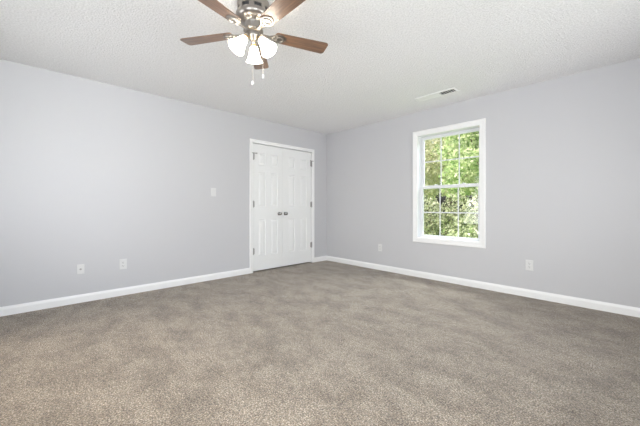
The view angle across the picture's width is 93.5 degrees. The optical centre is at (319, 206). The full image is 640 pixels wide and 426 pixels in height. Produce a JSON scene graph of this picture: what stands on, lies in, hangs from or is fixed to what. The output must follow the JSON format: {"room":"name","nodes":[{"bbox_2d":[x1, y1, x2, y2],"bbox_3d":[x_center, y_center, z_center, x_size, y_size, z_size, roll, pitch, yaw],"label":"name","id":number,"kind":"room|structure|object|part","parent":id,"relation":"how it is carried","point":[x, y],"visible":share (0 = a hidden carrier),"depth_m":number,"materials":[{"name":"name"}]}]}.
{"room":"empty bedroom","nodes":[
{"label":"empty bedroom","id":0,"kind":"room"},
{"bbox_2d":[0,59,326,306],"bbox_3d":[-1.733,-0.181,4.179,5.000,2.440,0.140,0,0,-44],"label":"wall","id":1,"kind":"structure","parent":0,"point":[95,175],"depth_m":3.49,"materials":[{"name":"grey paint"}]},
{"bbox_2d":[77,264,83,273],"bbox_3d":[-2.590,0.677,3.255,0.064,0.104,0.018,0,0,-44],"label":"cable jack","id":2,"kind":"object","parent":1,"relation":"attached to","point":[80,268],"visible":1,"depth_m":3.26,"materials":[{"name":"white plastic"}]},
{"bbox_2d":[119,259,126,269],"bbox_3d":[-2.310,0.674,3.528,0.074,0.118,0.009,0,0,-44],"label":"wall outlet","id":3,"kind":"object","parent":1,"relation":"attached to","point":[122,262],"visible":1,"depth_m":3.52,"materials":[{"name":"white plastic"}]},
{"bbox_2d":[0,268,249,316],"bbox_3d":[-2.293,0.995,3.540,3.308,0.088,0.014,0,0,-44],"label":"baseboard","id":4,"kind":"structure","parent":1,"relation":"attached to","point":[56,302],"depth_m":3.43,"materials":[{"name":"white paint"}]},
{"bbox_2d":[211,188,215,195],"bbox_3d":[-1.512,-0.207,4.278,0.076,0.120,0.020,0,0,-44],"label":"light switch","id":5,"kind":"object","parent":1,"relation":"attached to","point":[213,190],"visible":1,"depth_m":4.28,"materials":[{"name":"white plastic"}]},
{"bbox_2d":[252,143,282,270],"bbox_3d":[-0.848,0.009,4.905,0.606,2.015,0.099,0,0,-44],"label":"door","id":6,"kind":"structure","parent":1,"relation":"in","point":[267,160],"depth_m":4.92,"materials":[{"name":"white paint"}]},
{"bbox_2d":[250,138,313,273],"bbox_3d":[-0.648,-0.011,5.197,1.357,2.101,0.158,0,0,-44],"label":"door frame","id":7,"kind":"structure","parent":1,"relation":"attached to","point":[252,141],"depth_m":4.95,"materials":[{"name":"white paint"}]},
{"bbox_2d":[283,148,313,265],"bbox_3d":[-0.377,0.009,5.353,0.691,2.015,0.099,0,0,-44],"label":"door","id":8,"kind":"structure","parent":1,"relation":"in","point":[297,203],"depth_m":5.33,"materials":[{"name":"white paint"}]},
{"bbox_2d":[314,256,326,261],"bbox_3d":[0.007,0.995,5.725,0.319,0.088,0.014,0,0,-44],"label":"baseboard","id":9,"kind":"structure","parent":1,"relation":"attached to","point":[322,258],"depth_m":5.72,"materials":[{"name":"white paint"}]},
{"bbox_2d":[0,260,639,425],"bbox_3d":[-0.224,1.099,2.591,5.280,0.120,6.040,0,0,-44],"label":"floor","id":10,"kind":"structure","parent":0,"point":[322,343],"depth_m":2.03,"materials":[{"name":"beige carpet"}]},
{"bbox_2d":[0,0,639,134],"bbox_3d":[-0.224,-1.476,2.591,5.280,0.150,6.040,0,0,-44],"label":"ceiling","id":11,"kind":"structure","parent":0,"point":[380,56],"depth_m":2.66,"materials":[{"name":"white paint"}]},
{"bbox_2d":[180,0,327,84],"bbox_3d":[-0.469,-1.111,2.098,1.058,0.579,1.036,0,0,0],"label":"ceiling fan","id":12,"kind":"object","parent":11,"relation":"hanging from","point":[253,16],"visible":1,"depth_m":2.02,"materials":[{"name":"brown wood"}]},
{"bbox_3d":[-0.797,-1.198,2.148,0.395,0.006,0.124,0,9,13],"label":"blade","id":13,"kind":"part","parent":12,"relation":"part of","materials":[{"name":"brown wood"}]},
{"bbox_3d":[-0.637,-1.198,1.772,0.124,0.006,0.395,11,5,31],"label":"blade","id":14,"kind":"part","parent":12,"relation":"part of","materials":[{"name":"brown wood"}]},
{"bbox_3d":[-0.548,-1.085,1.994,0.121,0.133,0.115,0,0,0],"label":"lamp shade","id":15,"kind":"part","parent":12,"relation":"part of","materials":[{"name":"white glass"}]},
{"bbox_3d":[-0.455,-1.005,2.029,0.004,0.312,0.004,0,0,0],"label":"pull chain","id":16,"kind":"part","parent":12,"relation":"part of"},
{"bbox_3d":[-0.481,-1.085,2.185,0.113,0.133,0.122,0,0,26],"label":"lamp shade","id":17,"kind":"part","parent":12,"relation":"part of","materials":[{"name":"white glass"}]},
{"bbox_3d":[-0.489,-1.198,2.416,0.124,0.006,0.395,-9,1,-5],"label":"blade","id":18,"kind":"part","parent":12,"relation":"part of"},
{"bbox_3d":[-0.355,-1.085,2.025,0.126,0.133,0.117,0,0,0],"label":"lamp shade","id":19,"kind":"part","parent":12,"relation":"part of","materials":[{"name":"white glass"}]},
{"bbox_3d":[-0.230,-1.198,1.808,0.124,0.006,0.395,12,-8,-40],"label":"blade","id":20,"kind":"part","parent":12,"relation":"part of","materials":[{"name":"brown wood"}]},
{"bbox_3d":[-0.138,-1.198,2.206,0.395,0.006,0.124,0,-9,-23],"label":"blade","id":21,"kind":"part","parent":12,"relation":"part of","materials":[{"name":"brown wood"}]},
{"bbox_2d":[415,87,458,101],"bbox_3d":[1.456,-1.396,3.766,0.155,0.010,0.510,0,0,-44],"label":"ceiling vent","id":22,"kind":"object","parent":11,"relation":"in","point":[451,90],"visible":1,"depth_m":3.74,"materials":[{"name":"white metal"}]},
{"bbox_2d":[327,58,639,307],"bbox_3d":[1.901,-0.181,4.086,0.140,2.440,5.280,0,0,-44],"label":"wall","id":23,"kind":"structure","parent":0,"point":[563,153],"depth_m":3.44,"materials":[{"name":"grey paint"}]},
{"bbox_2d":[413,118,485,248],"bbox_3d":[1.791,-0.294,4.194,0.170,1.638,1.003,0,0,-44],"label":"window","id":24,"kind":"structure","parent":23,"relation":"in","point":[419,137],"depth_m":4.21,"materials":[{"name":"white paint"}]},
{"bbox_3d":[1.798,0.455,4.201,0.151,0.016,0.855,0,0,-44],"label":"sill","id":25,"kind":"part","parent":24,"relation":"part of","materials":[{"name":"white paint"}]},
{"bbox_3d":[1.808,0.069,4.211,0.028,0.753,0.851,0,0,-44],"label":"sash","id":26,"kind":"part","parent":24,"relation":"part of","materials":[{"name":"white plastic"}]},
{"bbox_3d":[1.832,-0.651,4.234,0.028,0.774,0.851,0,0,-44],"label":"sash","id":27,"kind":"part","parent":24,"relation":"part of","materials":[{"name":"white plastic"}]},
{"bbox_2d":[423,187,477,236],"bbox_3d":[1.803,0.075,4.206,0.007,0.679,0.765,0,0,-44],"label":"grille","id":28,"kind":"object","parent":24,"relation":"attached to","point":[439,212],"depth_m":4.29,"materials":[{"name":"white plastic"}]},
{"bbox_2d":[424,134,478,184],"bbox_3d":[1.827,-0.652,4.229,0.007,0.687,0.765,0,0,-44],"label":"grille","id":29,"kind":"object","parent":24,"relation":"attached to","point":[445,135],"depth_m":4.32,"materials":[{"name":"white plastic"}]},
{"bbox_2d":[326,256,639,317],"bbox_3d":[1.845,0.995,4.033,0.014,0.088,5.000,0,0,-44],"label":"baseboard","id":30,"kind":"structure","parent":23,"relation":"attached to","point":[586,303],"depth_m":3.59,"materials":[{"name":"white paint"}]},
{"bbox_2d":[526,260,532,270],"bbox_3d":[2.402,0.672,3.450,0.009,0.118,0.074,0,0,-44],"label":"wall outlet","id":31,"kind":"object","parent":23,"relation":"attached to","point":[529,263],"visible":1,"depth_m":3.45,"materials":[{"name":"white plastic"}]},
{"label":"outside","id":32,"kind":"structure","parent":0,"visible":0},
{"bbox_2d":[427,217,477,236],"bbox_3d":[9.068,1.489,21.239,33.840,0.200,42.000,0,0,-44],"label":"ground","id":33,"kind":"structure","parent":32,"point":[427,217],"depth_m":18.31,"materials":[{"name":"green plant"}]},
{"bbox_2d":[424,137,452,201],"bbox_3d":[4.700,-1.976,15.906,4.171,6.743,4.512,0,0,-44],"label":"tree","id":34,"kind":"object","parent":33,"relation":"on","point":[432,173],"visible":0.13,"depth_m":15.10,"materials":[{"name":"green plant"}]},
{"bbox_2d":[424,193,473,237],"bbox_3d":[3.579,0.506,8.939,1.307,1.845,1.933,0,0,-44],"label":"leafy shrub","id":35,"kind":"object","parent":33,"relation":"on","point":[429,222],"visible":0.52,"depth_m":8.79,"materials":[{"name":"green plant"}]},
{"bbox_2d":[430,135,471,219],"bbox_3d":[12.588,-4.540,28.337,7.300,11.870,7.714,0,0,-44],"label":"tree","id":36,"kind":"object","parent":33,"relation":"on","point":[434,143],"visible":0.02,"depth_m":27.27,"materials":[{"name":"green plant"}]},
{"bbox_2d":[431,133,478,219],"bbox_3d":[9.874,-3.336,18.242,6.202,9.458,5.698,0,0,-44],"label":"tree","id":37,"kind":"object","parent":33,"relation":"on","point":[476,215],"visible":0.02,"depth_m":18.76,"materials":[{"name":"green plant"}]},
{"bbox_2d":[435,131,478,201],"bbox_3d":[6.637,-1.733,11.509,3.431,6.256,4.177,0,0,-44],"label":"tree","id":38,"kind":"object","parent":33,"relation":"on","point":[468,150],"visible":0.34,"depth_m":11.48,"materials":[{"name":"green plant"}]},
{"bbox_2d":[447,188,477,237],"bbox_3d":[3.903,0.479,6.894,1.849,1.858,1.262,0,0,18],"label":"leafy shrub","id":39,"kind":"object","parent":33,"relation":"on","point":[474,222],"visible":0.11,"depth_m":6.90,"materials":[{"name":"green plant"}]}
]}

